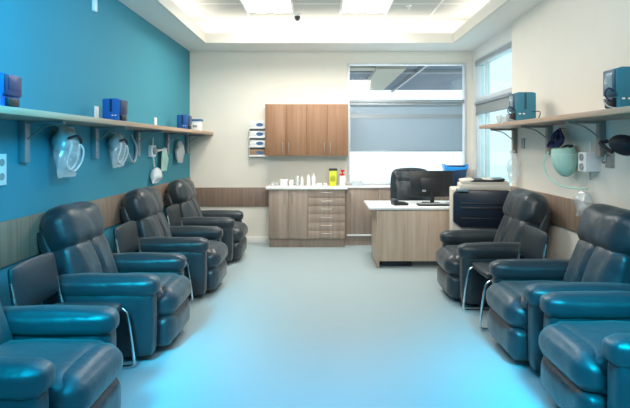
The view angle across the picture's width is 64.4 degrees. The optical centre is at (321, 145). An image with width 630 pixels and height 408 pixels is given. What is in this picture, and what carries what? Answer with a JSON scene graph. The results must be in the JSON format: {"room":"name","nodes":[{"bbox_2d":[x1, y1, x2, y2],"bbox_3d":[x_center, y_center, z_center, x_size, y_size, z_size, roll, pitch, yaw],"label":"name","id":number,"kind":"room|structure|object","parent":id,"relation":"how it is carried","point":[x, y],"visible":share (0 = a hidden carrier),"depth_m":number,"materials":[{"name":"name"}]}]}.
{"room":"hospital treatment room","nodes":[
{"label":"hospital treatment room","id":0,"kind":"room"},
{"bbox_2d":[0,0,189,305],"bbox_3d":[-2.110,-0.200,3.275,0.120,3.400,8.950,0,0,0],"label":"wall","id":1,"kind":"structure","parent":0,"point":[69,57],"depth_m":4.32,"materials":[{"name":"teal paint"}]},
{"bbox_2d":[0,154,6,185],"bbox_3d":[-2.038,0.150,3.170,0.023,0.200,0.100,0,0,0],"label":"wall plate","id":2,"kind":"object","parent":1,"relation":"attached to","point":[3,157],"visible":1,"depth_m":3.19,"materials":[{"name":"white plastic"}]},
{"bbox_2d":[0,159,4,165],"bbox_3d":[-2.029,0.105,3.170,0.004,0.048,0.047,0,0,0],"label":"socket","id":3,"kind":"object","parent":2,"relation":"attached to","point":[2,161],"depth_m":3.18,"materials":[{"name":"grey plastic"}]},
{"bbox_2d":[0,173,4,179],"bbox_3d":[-2.029,0.195,3.170,0.004,0.048,0.047,0,0,0],"label":"socket","id":4,"kind":"object","parent":2,"relation":"attached to","point":[2,175],"depth_m":3.18,"materials":[{"name":"grey plastic"}]},
{"bbox_2d":[51,124,83,171],"bbox_3d":[-1.943,0.026,3.799,0.214,0.419,0.311,0,0,0],"label":"mask","id":5,"kind":"object","parent":1,"relation":"attached to","point":[63,139],"visible":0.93,"depth_m":3.74,"materials":[{"name":"plastic"}]},
{"bbox_2d":[92,0,96,11],"bbox_3d":[-2.033,-1.260,4.476,0.034,0.110,0.050,0,0,0],"label":"wall plate","id":6,"kind":"object","parent":1,"relation":"attached to","point":[94,2],"visible":1,"depth_m":4.45,"materials":[{"name":"white plastic"}]},
{"bbox_2d":[0,177,190,267],"bbox_3d":[-2.041,0.630,3.965,0.018,0.290,7.530,0,0,0],"label":"trim","id":7,"kind":"structure","parent":1,"relation":"attached to","point":[18,236],"depth_m":3.46,"materials":[{"name":"laminate"}]},
{"bbox_2d":[94,106,98,117],"bbox_3d":[-2.042,-0.300,4.530,0.016,0.120,0.075,0,0,0],"label":"wall plate","id":8,"kind":"object","parent":1,"relation":"attached to","point":[96,108],"visible":0.77,"depth_m":4.51,"materials":[{"name":"white plastic"}]},
{"bbox_2d":[0,106,213,162],"bbox_3d":[-1.865,-0.050,4.473,0.370,0.325,6.547,0,0,0],"label":"wall shelf","id":9,"kind":"object","parent":1,"relation":"attached to","point":[26,117],"visible":0.97,"depth_m":3.66,"materials":[{"name":"laminate"}]},
{"bbox_2d":[0,72,21,107],"bbox_3d":[-1.839,-0.313,2.859,0.162,0.200,0.172,0,0,0],"label":"medical device","id":10,"kind":"object","parent":9,"relation":"on","point":[10,85],"visible":0.89,"depth_m":2.83,"materials":[{"name":"blue plastic"}]},
{"bbox_2d":[102,98,127,120],"bbox_3d":[-1.824,-0.313,4.419,0.162,0.200,0.172,0,0,0],"label":"medical device","id":11,"kind":"object","parent":9,"relation":"on","point":[112,108],"visible":0.95,"depth_m":4.33,"materials":[{"name":"blue plastic"}]},
{"bbox_2d":[177,115,191,128],"bbox_3d":[-1.834,-0.313,6.679,0.162,0.200,0.172,0,0,0],"label":"medical device","id":12,"kind":"object","parent":9,"relation":"on","point":[183,121],"visible":0.91,"depth_m":6.59,"materials":[{"name":"blue plastic"}]},
{"bbox_2d":[191,119,202,130],"bbox_3d":[-1.800,-0.298,7.150,0.170,0.170,0.160,0,0,0],"label":"box","id":13,"kind":"object","parent":9,"relation":"on","point":[196,123],"visible":0.77,"depth_m":7.08,"materials":[{"name":"white plastic"}]},
{"bbox_2d":[107,131,128,163],"bbox_3d":[-1.958,0.026,4.777,0.185,0.368,0.270,0,0,0],"label":"mask","id":14,"kind":"object","parent":1,"relation":"attached to","point":[115,142],"visible":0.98,"depth_m":4.72,"materials":[{"name":"plastic"}]},
{"bbox_2d":[123,135,137,162],"bbox_3d":[-2.010,0.028,5.206,0.093,0.307,0.376,0,0,0],"label":"hose","id":15,"kind":"object","parent":1,"relation":"attached to","point":[132,137],"visible":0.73,"depth_m":5.34,"materials":[{"name":"plastic"}]},
{"bbox_2d":[150,166,161,183],"bbox_3d":[-1.992,0.348,6.002,0.137,0.214,0.246,0,0,0],"label":"plastic bag","id":16,"kind":"object","parent":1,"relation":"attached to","point":[156,173],"visible":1,"depth_m":5.94,"materials":[{"name":"white plastic"}]},
{"bbox_2d":[148,138,166,166],"bbox_3d":[-2.007,0.075,6.174,0.086,0.351,0.589,0,0,0],"label":"regulator","id":17,"kind":"object","parent":1,"relation":"attached to","point":[152,150],"visible":1,"depth_m":5.92,"materials":[{"name":"grey plastic"}]},
{"bbox_2d":[161,147,167,170],"bbox_3d":[-1.993,0.167,6.334,0.073,0.299,0.225,0,0,0],"label":"face mask","id":18,"kind":"object","parent":17,"relation":"hanging from","point":[164,163],"visible":0.98,"depth_m":6.28,"materials":[{"name":"green fabric"}]},
{"bbox_2d":[176,139,182,159],"bbox_3d":[-1.993,0.071,6.996,0.122,0.338,0.294,0,0,-13],"label":"plastic bag","id":19,"kind":"object","parent":1,"relation":"hanging from","point":[180,150],"visible":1,"depth_m":6.95,"materials":[{"name":"plastic"}]},
{"bbox_2d":[118,0,544,50],"bbox_3d":[0.220,-1.480,3.275,4.540,0.030,8.950,0,0,0],"label":"ceiling","id":20,"kind":"structure","parent":1,"relation":"attached to","point":[151,11],"depth_m":6.94,"materials":[{"name":"white paint"}]},
{"bbox_2d":[154,0,509,42],"bbox_3d":[0.105,-1.530,2.950,3.570,0.141,8.300,0,0,0],"label":"trim","id":21,"kind":"structure","parent":1,"relation":"attached to","point":[491,7],"depth_m":7.07,"materials":[{"name":"beige paint"}]},
{"bbox_2d":[190,51,471,235],"bbox_3d":[0.160,-0.200,7.830,4.660,3.400,0.160,0,0,0],"label":"wall","id":22,"kind":"structure","parent":0,"point":[229,90],"depth_m":7.75,"materials":[{"name":"beige paint"}]},
{"bbox_2d":[195,188,268,206],"bbox_3d":[-1.415,0.790,7.741,1.230,0.295,0.018,0,0,0],"label":"trim","id":23,"kind":"structure","parent":22,"relation":"attached to","point":[205,197],"depth_m":7.73,"materials":[{"name":"laminate"}]},
{"bbox_2d":[245,236,268,242],"bbox_3d":[-1.419,1.450,7.743,1.238,0.100,0.014,0,0,0],"label":"baseboard","id":24,"kind":"structure","parent":22,"relation":"attached to","point":[250,239],"depth_m":7.74,"materials":[{"name":"white paint"}]},
{"bbox_2d":[249,121,266,156],"bbox_3d":[-0.985,-0.110,7.697,0.260,0.560,0.105,0,0,0],"label":"rack","id":25,"kind":"object","parent":22,"relation":"attached to","point":[250,128],"visible":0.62,"depth_m":7.65,"materials":[{"name":"white plastic"}]},
{"bbox_2d":[250,149,264,154],"bbox_3d":[-0.985,0.107,7.696,0.236,0.108,0.086,0,0,0],"label":"glove box","id":26,"kind":"object","parent":25,"relation":"in","point":[252,151],"visible":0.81,"depth_m":7.66,"materials":[{"name":"cardboard"}]},
{"bbox_2d":[250,140,264,145],"bbox_3d":[-0.985,-0.035,7.696,0.236,0.108,0.086,0,0,0],"label":"glove box","id":27,"kind":"object","parent":25,"relation":"in","point":[252,142],"visible":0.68,"depth_m":7.66,"materials":[{"name":"white cardboard"}]},
{"bbox_2d":[250,131,264,135],"bbox_3d":[-0.985,-0.176,7.696,0.236,0.108,0.086,0,0,0],"label":"glove box","id":28,"kind":"object","parent":25,"relation":"in","point":[252,133],"visible":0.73,"depth_m":7.66,"materials":[{"name":"white cardboard"}]},
{"bbox_2d":[250,122,264,126],"bbox_3d":[-0.985,-0.319,7.696,0.236,0.108,0.086,0,0,0],"label":"glove box","id":29,"kind":"object","parent":25,"relation":"in","point":[252,124],"visible":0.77,"depth_m":7.66,"materials":[{"name":"white cardboard"}]},
{"bbox_2d":[265,104,347,155],"bbox_3d":[-0.229,-0.238,7.558,1.233,0.767,0.380,0,0,0],"label":"upper cabinet","id":30,"kind":"object","parent":22,"relation":"attached to","point":[290,129],"visible":1,"depth_m":7.40,"materials":[{"name":"laminate"}]},
{"bbox_2d":[350,66,461,92],"bbox_3d":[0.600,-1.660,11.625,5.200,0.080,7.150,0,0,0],"label":"trim","id":31,"kind":"structure","parent":22,"relation":"attached to","point":[420,69],"depth_m":11.20,"materials":[{"name":"grey metal"}]},
{"bbox_2d":[347,63,465,184],"bbox_3d":[1.312,-0.343,7.785,1.845,1.885,0.130,0,0,0],"label":"window","id":32,"kind":"structure","parent":22,"relation":"in","point":[463,65],"depth_m":7.73,"materials":[{"name":"metal"}]},
{"bbox_2d":[350,66,461,89],"bbox_3d":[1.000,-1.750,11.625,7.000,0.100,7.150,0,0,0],"label":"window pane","id":33,"kind":"structure","parent":32,"relation":"attached to","point":[421,81],"depth_m":12.98,"materials":[{"name":"clear glass"}]},
{"bbox_2d":[350,103,462,151],"bbox_3d":[1.305,-0.289,7.745,1.740,0.752,0.043,0,0,0],"label":"roller blind","id":34,"kind":"object","parent":32,"relation":"attached to","point":[374,127],"visible":1,"depth_m":7.74,"materials":[{"name":"grey fabric"}]},
{"bbox_2d":[172,0,489,19],"bbox_3d":[0.100,-1.870,3.375,5.000,0.060,9.150,0,0,0],"label":"ceiling","id":35,"kind":"structure","parent":0,"point":[195,9],"depth_m":6.79,"materials":[{"name":"paint"}]},
{"bbox_2d":[240,0,293,12],"bbox_3d":[-0.705,-1.825,6.240,0.650,0.030,1.220,0,0,0],"label":"recessed light","id":36,"kind":"object","parent":35,"relation":"in","point":[250,6],"visible":1,"depth_m":6.51,"materials":[{"name":"white plastic"}]},
{"bbox_2d":[293,13,300,20],"bbox_3d":[-0.345,-1.793,6.980,0.110,0.094,0.110,0,0,0],"label":"dome camera","id":37,"kind":"object","parent":35,"relation":"attached to","point":[297,16],"visible":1,"depth_m":6.95,"materials":[{"name":"white plastic"}]},
{"bbox_2d":[340,0,393,12],"bbox_3d":[0.575,-1.825,6.240,0.650,0.030,1.220,0,0,0],"label":"recessed light","id":38,"kind":"object","parent":35,"relation":"in","point":[347,6],"visible":1,"depth_m":6.51,"materials":[{"name":"white plastic"}]},
{"bbox_2d":[117,243,559,407],"bbox_3d":[0.100,1.530,3.375,5.000,0.060,9.150,0,0,0],"label":"floor","id":39,"kind":"structure","parent":0,"point":[284,327],"depth_m":3.72,"materials":[{"name":"plastic"}]},
{"bbox_2d":[0,302,122,407],"bbox_3d":[-1.555,0.968,2.451,1.016,1.065,0.875,0,0,0],"label":"recliner","id":40,"kind":"object","parent":39,"relation":"on","point":[52,356],"visible":1,"depth_m":2.49,"materials":[{"name":"black leather"}]},
{"bbox_2d":[0,339,104,396],"bbox_3d":[-1.469,1.144,2.449,0.730,0.258,0.587,0,0,0],"label":"seat cushion","id":41,"kind":"object","parent":40,"relation":"on","point":[74,360],"depth_m":2.45,"materials":[{"name":"black leather"}]},
{"bbox_2d":[7,253,135,367],"bbox_3d":[-1.551,1.100,3.140,0.584,0.798,0.493,0,0,0],"label":"chair","id":42,"kind":"object","parent":39,"relation":"on","point":[32,281],"visible":0.47,"depth_m":3.14,"materials":[{"name":"black leather"}]},
{"bbox_2d":[37,200,191,356],"bbox_3d":[-1.555,0.968,3.851,1.016,1.065,0.875,0,0,0],"label":"recliner","id":43,"kind":"object","parent":39,"relation":"on","point":[154,289],"visible":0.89,"depth_m":3.57,"materials":[{"name":"black leather"}]},
{"bbox_2d":[40,200,104,249],"bbox_3d":[-1.909,0.615,3.849,0.307,0.360,0.636,0,0,0],"label":"pillow","id":44,"kind":"object","parent":43,"relation":"on","point":[78,225],"depth_m":3.63,"materials":[{"name":"black leather"}]},
{"bbox_2d":[129,272,177,316],"bbox_3d":[-1.469,1.144,3.849,0.730,0.258,0.587,0,0,0],"label":"seat cushion","id":45,"kind":"object","parent":43,"relation":"on","point":[169,280],"depth_m":3.64,"materials":[{"name":"black leather"}]},
{"bbox_2d":[113,221,192,301],"bbox_3d":[-1.526,1.100,4.555,0.584,0.798,0.493,0,0,0],"label":"chair","id":46,"kind":"object","parent":39,"relation":"on","point":[126,239],"visible":0.36,"depth_m":4.51,"materials":[{"name":"black leather"}]},
{"bbox_2d":[120,186,227,296],"bbox_3d":[-1.525,0.968,5.261,1.016,1.065,0.875,0,0,0],"label":"recliner","id":47,"kind":"object","parent":39,"relation":"on","point":[205,253],"visible":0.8,"depth_m":4.98,"materials":[{"name":"black leather"}]},
{"bbox_2d":[122,186,163,219],"bbox_3d":[-1.879,0.615,5.259,0.307,0.360,0.636,0,0,0],"label":"pillow","id":48,"kind":"object","parent":47,"relation":"on","point":[143,203],"depth_m":5.01,"materials":[{"name":"black leather"}]},
{"bbox_2d":[207,241,217,268],"bbox_3d":[-1.439,1.144,5.259,0.730,0.258,0.587,0,0,0],"label":"seat cushion","id":49,"kind":"object","parent":47,"relation":"on","point":[212,253],"depth_m":5.02,"materials":[{"name":"black leather"}]},
{"bbox_2d":[165,204,182,225],"bbox_3d":[-1.516,1.100,5.960,0.584,0.798,0.493,0,0,0],"label":"chair","id":50,"kind":"object","parent":39,"relation":"on","point":[173,216],"visible":0.19,"depth_m":5.88,"materials":[{"name":"black leather"}]},
{"bbox_2d":[165,178,247,261],"bbox_3d":[-1.515,0.968,6.661,1.016,1.065,0.875,0,0,0],"label":"recliner","id":51,"kind":"object","parent":39,"relation":"on","point":[182,191],"visible":0.67,"depth_m":6.39,"materials":[{"name":"black leather"}]},
{"bbox_2d":[166,178,196,203],"bbox_3d":[-1.869,0.615,6.659,0.307,0.360,0.636,0,0,0],"label":"pillow","id":52,"kind":"object","parent":51,"relation":"on","point":[179,191],"depth_m":6.40,"materials":[{"name":"black leather"}]},
{"bbox_2d":[269,189,344,246],"bbox_3d":[-0.224,1.069,7.533,1.123,0.862,0.430,0,0,0],"label":"base cabinet","id":53,"kind":"object","parent":39,"relation":"on","point":[297,217],"visible":0.98,"depth_m":7.35,"materials":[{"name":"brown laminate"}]},
{"bbox_2d":[266,185,346,188],"bbox_3d":[-0.227,0.619,7.537,1.197,0.037,0.423,0,0,0],"label":"countertop","id":54,"kind":"structure","parent":53,"relation":"on","point":[268,186],"depth_m":7.33,"materials":[{"name":"white laminate"}]},
{"bbox_2d":[280,179,287,185],"bbox_3d":[-0.570,0.550,7.500,0.109,0.099,0.104,0,0,0],"label":"tissue box","id":55,"kind":"object","parent":54,"relation":"on","point":[283,182],"visible":1,"depth_m":7.45,"materials":[{"name":"white cardboard"}]},
{"bbox_2d":[289,180,293,185],"bbox_3d":[-0.459,0.555,7.520,0.064,0.089,0.084,0,0,0],"label":"box","id":56,"kind":"object","parent":54,"relation":"on","point":[291,182],"visible":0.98,"depth_m":7.48,"materials":[{"name":"white cardboard"}]},
{"bbox_2d":[300,176,303,185],"bbox_3d":[-0.302,0.529,7.540,0.048,0.140,0.048,0,0,0],"label":"bottle","id":57,"kind":"object","parent":54,"relation":"on","point":[301,179],"visible":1,"depth_m":7.53,"materials":[{"name":"white plastic"}]},
{"bbox_2d":[306,175,309,185],"bbox_3d":[-0.203,0.514,7.500,0.060,0.170,0.060,0,0,0],"label":"bottle","id":58,"kind":"object","parent":54,"relation":"on","point":[308,176],"visible":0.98,"depth_m":7.47,"materials":[{"name":"white plastic"}]},
{"bbox_2d":[312,173,314,185],"bbox_3d":[-0.128,0.507,7.540,0.056,0.185,0.056,0,0,0],"label":"bottle","id":59,"kind":"object","parent":54,"relation":"on","point":[313,176],"visible":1,"depth_m":7.52,"materials":[{"name":"white plastic"}]},
{"bbox_2d":[329,168,336,185],"bbox_3d":[0.165,0.469,7.500,0.126,0.262,0.110,0,0,0],"label":"bin","id":60,"kind":"object","parent":54,"relation":"on","point":[332,171],"visible":1,"depth_m":7.45,"materials":[{"name":"yellow plastic"}]},
{"bbox_2d":[339,170,345,185],"bbox_3d":[0.306,0.476,7.500,0.098,0.246,0.096,0,0,0],"label":"pump bottle","id":61,"kind":"object","parent":54,"relation":"on","point":[342,179],"visible":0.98,"depth_m":7.46,"materials":[{"name":"white plastic"}]},
{"bbox_2d":[346,185,389,187],"bbox_3d":[1.339,0.618,7.614,1.931,0.030,0.228,0,0,0],"label":"countertop","id":62,"kind":"structure","parent":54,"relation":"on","point":[348,186],"depth_m":7.50,"materials":[{"name":"white laminate"}]},
{"bbox_2d":[351,180,362,185],"bbox_3d":[0.532,0.561,7.600,0.168,0.082,0.108,0,0,0],"label":"paper tray","id":63,"kind":"object","parent":62,"relation":"on","point":[354,182],"visible":1,"depth_m":7.55,"materials":[{"name":"white plastic"}]},
{"bbox_2d":[352,181,361,185],"bbox_3d":[0.532,0.568,7.600,0.160,0.070,0.100,0,0,0],"label":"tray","id":64,"kind":"object","parent":63,"relation":"on","point":[354,183],"depth_m":7.55,"materials":[{"name":"white plastic"}]},
{"bbox_2d":[441,163,468,185],"bbox_3d":[2.023,0.436,7.615,0.364,0.334,0.196,0,0,0],"label":"bin","id":65,"kind":"object","parent":62,"relation":"on","point":[459,171],"visible":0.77,"depth_m":7.53,"materials":[{"name":"plastic"}]},
{"bbox_2d":[379,261,411,265],"bbox_3d":[0.930,1.419,6.460,0.380,0.160,0.440,0,0,0],"label":"computer tower","id":66,"kind":"object","parent":39,"relation":"on","point":[383,263],"visible":0.17,"depth_m":6.24,"materials":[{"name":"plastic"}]},
{"bbox_2d":[344,188,448,244],"bbox_3d":[1.321,1.067,7.617,1.958,0.866,0.259,0,0,0],"label":"base cabinet","id":67,"kind":"object","parent":39,"relation":"on","point":[358,218],"visible":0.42,"depth_m":7.52,"materials":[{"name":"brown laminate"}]},
{"bbox_2d":[364,201,448,267],"bbox_3d":[1.405,1.124,6.485,1.660,0.752,0.750,0,0,0],"label":"reception desk","id":68,"kind":"object","parent":39,"relation":"on","point":[410,232],"visible":0.51,"depth_m":6.16,"materials":[{"name":"laminate"}]},
{"bbox_2d":[391,198,407,205],"bbox_3d":[0.985,0.709,6.360,0.180,0.078,0.186,0,0,-9],"label":"desk phone","id":69,"kind":"object","parent":68,"relation":"on","point":[396,202],"visible":1,"depth_m":6.28,"materials":[{"name":"black plastic"}]},
{"bbox_2d":[410,171,452,202],"bbox_3d":[1.430,0.535,6.530,0.560,0.425,0.180,0,0,0],"label":"monitor","id":70,"kind":"object","parent":68,"relation":"on","point":[431,184],"visible":0.86,"depth_m":6.50,"materials":[{"name":"black plastic"}]},
{"bbox_2d":[416,203,448,205],"bbox_3d":[1.420,0.734,6.290,0.440,0.027,0.140,0,0,0],"label":"keyboard","id":71,"kind":"object","parent":68,"relation":"on","point":[418,204],"visible":0.94,"depth_m":6.22,"materials":[{"name":"black plastic"}]},
{"bbox_2d":[390,168,429,200],"bbox_3d":[1.285,0.907,7.053,0.640,1.184,0.615,0,0,0],"label":"office chair","id":72,"kind":"object","parent":39,"relation":"on","point":[400,177],"visible":0.2,"depth_m":7.21,"materials":[{"name":"black leather"}]},
{"bbox_2d":[449,177,510,229],"bbox_3d":[1.798,0.930,5.697,0.645,1.139,0.545,0,0,11],"label":"printer","id":73,"kind":"object","parent":39,"relation":"on","point":[476,203],"visible":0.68,"depth_m":5.50,"materials":[{"name":"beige plastic"}]},
{"bbox_2d":[470,177,504,181],"bbox_3d":[1.863,0.380,5.697,0.374,0.039,0.350,0,0,11],"label":"tray","id":74,"kind":"object","parent":73,"relation":"on","point":[495,179],"depth_m":5.55,"materials":[{"name":"black plastic"}]},
{"bbox_2d":[435,189,551,305],"bbox_3d":[1.675,0.968,4.989,1.016,1.065,0.875,0,0,0],"label":"recliner","id":75,"kind":"object","parent":39,"relation":"on","point":[459,249],"visible":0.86,"depth_m":4.72,"materials":[{"name":"black leather"}]},
{"bbox_2d":[446,245,459,275],"bbox_3d":[1.589,1.144,4.991,0.730,0.258,0.587,0,0,0],"label":"seat cushion","id":76,"kind":"object","parent":75,"relation":"on","point":[453,259],"depth_m":4.75,"materials":[{"name":"black leather"}]},
{"bbox_2d":[503,189,548,224],"bbox_3d":[2.029,0.615,4.991,0.307,0.360,0.636,0,0,0],"label":"headrest cover","id":77,"kind":"object","parent":75,"relation":"on","point":[521,206],"depth_m":4.75,"materials":[{"name":"black leather"}]},
{"bbox_2d":[462,225,548,329],"bbox_3d":[1.566,1.100,4.300,0.584,0.798,0.493,0,0,0],"label":"chair","id":78,"kind":"object","parent":39,"relation":"on","point":[534,241],"visible":0.57,"depth_m":4.25,"materials":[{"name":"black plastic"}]},
{"bbox_2d":[486,204,629,370],"bbox_3d":[1.745,0.968,3.609,1.016,1.065,0.875,0,0,0],"label":"recliner","id":79,"kind":"object","parent":39,"relation":"on","point":[600,258],"visible":0.74,"depth_m":3.46,"materials":[{"name":"black leather"}]},
{"bbox_2d":[500,281,565,329],"bbox_3d":[1.659,1.144,3.611,0.730,0.258,0.587,0,0,0],"label":"seat cushion","id":80,"kind":"object","parent":79,"relation":"on","point":[512,292],"depth_m":3.44,"materials":[{"name":"black leather"}]},
{"bbox_2d":[577,204,629,254],"bbox_3d":[2.099,0.615,3.611,0.307,0.360,0.636,0,0,0],"label":"headrest cover","id":81,"kind":"object","parent":79,"relation":"on","point":[602,229],"depth_m":3.51,"materials":[{"name":"black leather"}]},
{"bbox_2d":[539,291,629,407],"bbox_3d":[1.765,0.968,2.724,1.016,1.065,0.875,0,0,0],"label":"recliner","id":82,"kind":"object","parent":39,"relation":"on","point":[584,340],"visible":1,"depth_m":2.69,"materials":[{"name":"black leather"}]},
{"bbox_2d":[557,321,629,394],"bbox_3d":[1.679,1.144,2.726,0.730,0.258,0.587,0,0,0],"label":"seat cushion","id":83,"kind":"object","parent":82,"relation":"on","point":[584,339],"depth_m":2.62,"materials":[{"name":"black leather"}]},
{"bbox_2d":[512,0,629,258],"bbox_3d":[2.350,-0.200,2.365,0.200,3.400,7.130,0,0,0],"label":"wall","id":84,"kind":"structure","parent":0,"point":[562,50],"depth_m":4.54,"materials":[{"name":"beige paint"}]},
{"bbox_2d":[193,0,490,32],"bbox_3d":[0.105,-1.677,3.080,4.090,0.365,8.560,0,0,0],"label":"trim","id":85,"kind":"structure","parent":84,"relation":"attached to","point":[208,26],"depth_m":7.33,"materials":[{"name":"white paint"}]},
{"bbox_2d":[472,27,511,176],"bbox_3d":[2.410,-0.200,6.840,0.160,3.400,1.820,0,0,0],"label":"window frame","id":86,"kind":"structure","parent":84,"relation":"in","point":[506,36],"depth_m":7.59,"materials":[{"name":"white paint"}]},
{"bbox_2d":[475,40,511,176],"bbox_3d":[2.365,-0.350,6.770,0.130,1.900,1.500,0,0,0],"label":"window","id":87,"kind":"structure","parent":86,"relation":"attached to","point":[482,64],"depth_m":7.19,"materials":[{"name":"metal"}]},
{"bbox_2d":[475,93,511,114],"bbox_3d":[2.296,-0.554,6.770,0.043,0.192,1.390,0,0,0],"label":"roller blind","id":88,"kind":"object","parent":86,"relation":"attached to","point":[501,102],"visible":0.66,"depth_m":6.69,"materials":[{"name":"grey fabric"}]},
{"bbox_2d":[521,138,524,147],"bbox_3d":[2.243,-0.030,5.580,0.014,0.115,0.075,0,0,0],"label":"wall plate","id":89,"kind":"object","parent":84,"relation":"attached to","point":[522,139],"visible":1,"depth_m":5.56,"materials":[{"name":"grey plastic"}]},
{"bbox_2d":[510,186,594,231],"bbox_3d":[2.241,0.615,3.065,0.018,0.280,5.730,0,0,0],"label":"trim","id":90,"kind":"structure","parent":84,"relation":"attached to","point":[566,212],"depth_m":4.58,"materials":[{"name":"laminate"}]},
{"bbox_2d":[479,106,629,156],"bbox_3d":[2.045,-0.077,3.530,0.410,0.325,4.660,0,0,0],"label":"wall shelf","id":91,"kind":"object","parent":84,"relation":"attached to","point":[598,117],"visible":0.96,"depth_m":3.99,"materials":[{"name":"laminate"}]},
{"bbox_2d":[507,92,540,120],"bbox_3d":[2.010,-0.389,5.032,0.324,0.295,0.172,0,0,0],"label":"medical device","id":92,"kind":"object","parent":91,"relation":"on","point":[522,105],"visible":0.86,"depth_m":4.96,"materials":[{"name":"teal plastic"}]},
{"bbox_2d":[603,66,629,108],"bbox_3d":[2.075,-0.389,3.432,0.324,0.295,0.172,0,0,0],"label":"medical device","id":93,"kind":"object","parent":91,"relation":"on","point":[616,81],"visible":0.93,"depth_m":3.37,"materials":[{"name":"teal plastic"}]},
{"bbox_2d":[546,127,565,147],"bbox_3d":[2.149,-0.079,4.600,0.163,0.197,0.235,0,0,28],"label":"bundle","id":94,"kind":"object","parent":84,"relation":"attached to","point":[557,139],"visible":1,"depth_m":4.59,"materials":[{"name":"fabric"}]},
{"bbox_2d":[543,144,587,189],"bbox_3d":[2.131,0.175,4.343,0.237,0.386,0.450,0,0,0],"label":"mask","id":95,"kind":"object","parent":84,"relation":"attached to","point":[564,159],"visible":1,"depth_m":4.32,"materials":[{"name":"plastic"}]},
{"bbox_2d":[578,141,599,179],"bbox_3d":[2.186,0.120,4.100,0.128,0.320,0.130,0,0,0],"label":"outlet","id":96,"kind":"object","parent":84,"relation":"attached to","point":[587,161],"visible":0.99,"depth_m":4.04,"materials":[{"name":"white plastic"}]},
{"bbox_2d":[601,150,613,167],"bbox_3d":[2.213,0.100,3.900,0.073,0.140,0.110,0,0,0],"label":"plate","id":97,"kind":"object","parent":84,"relation":"attached to","point":[609,158],"visible":0.91,"depth_m":3.89,"materials":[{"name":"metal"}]},
{"bbox_2d":[599,134,629,155],"bbox_3d":[2.133,0.017,3.529,0.234,0.196,0.287,0,0,0],"label":"mask","id":98,"kind":"object","parent":84,"relation":"attached to","point":[620,144],"visible":1,"depth_m":3.47,"materials":[{"name":"black plastic"}]},
{"label":"outside","id":99,"kind":"structure","parent":0,"visible":0},
{"bbox_2d":[350,175,511,185],"bbox_3d":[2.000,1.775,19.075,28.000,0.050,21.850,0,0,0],"label":"windowsill","id":100,"kind":"structure","parent":99,"point":[366,178],"depth_m":27.78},
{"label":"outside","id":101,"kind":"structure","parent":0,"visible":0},
{"bbox_2d":[350,66,405,89],"bbox_3d":[0.375,-1.650,12.400,2.750,0.100,4.000,0,0,0],"label":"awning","id":102,"kind":"structure","parent":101,"point":[381,77],"depth_m":11.35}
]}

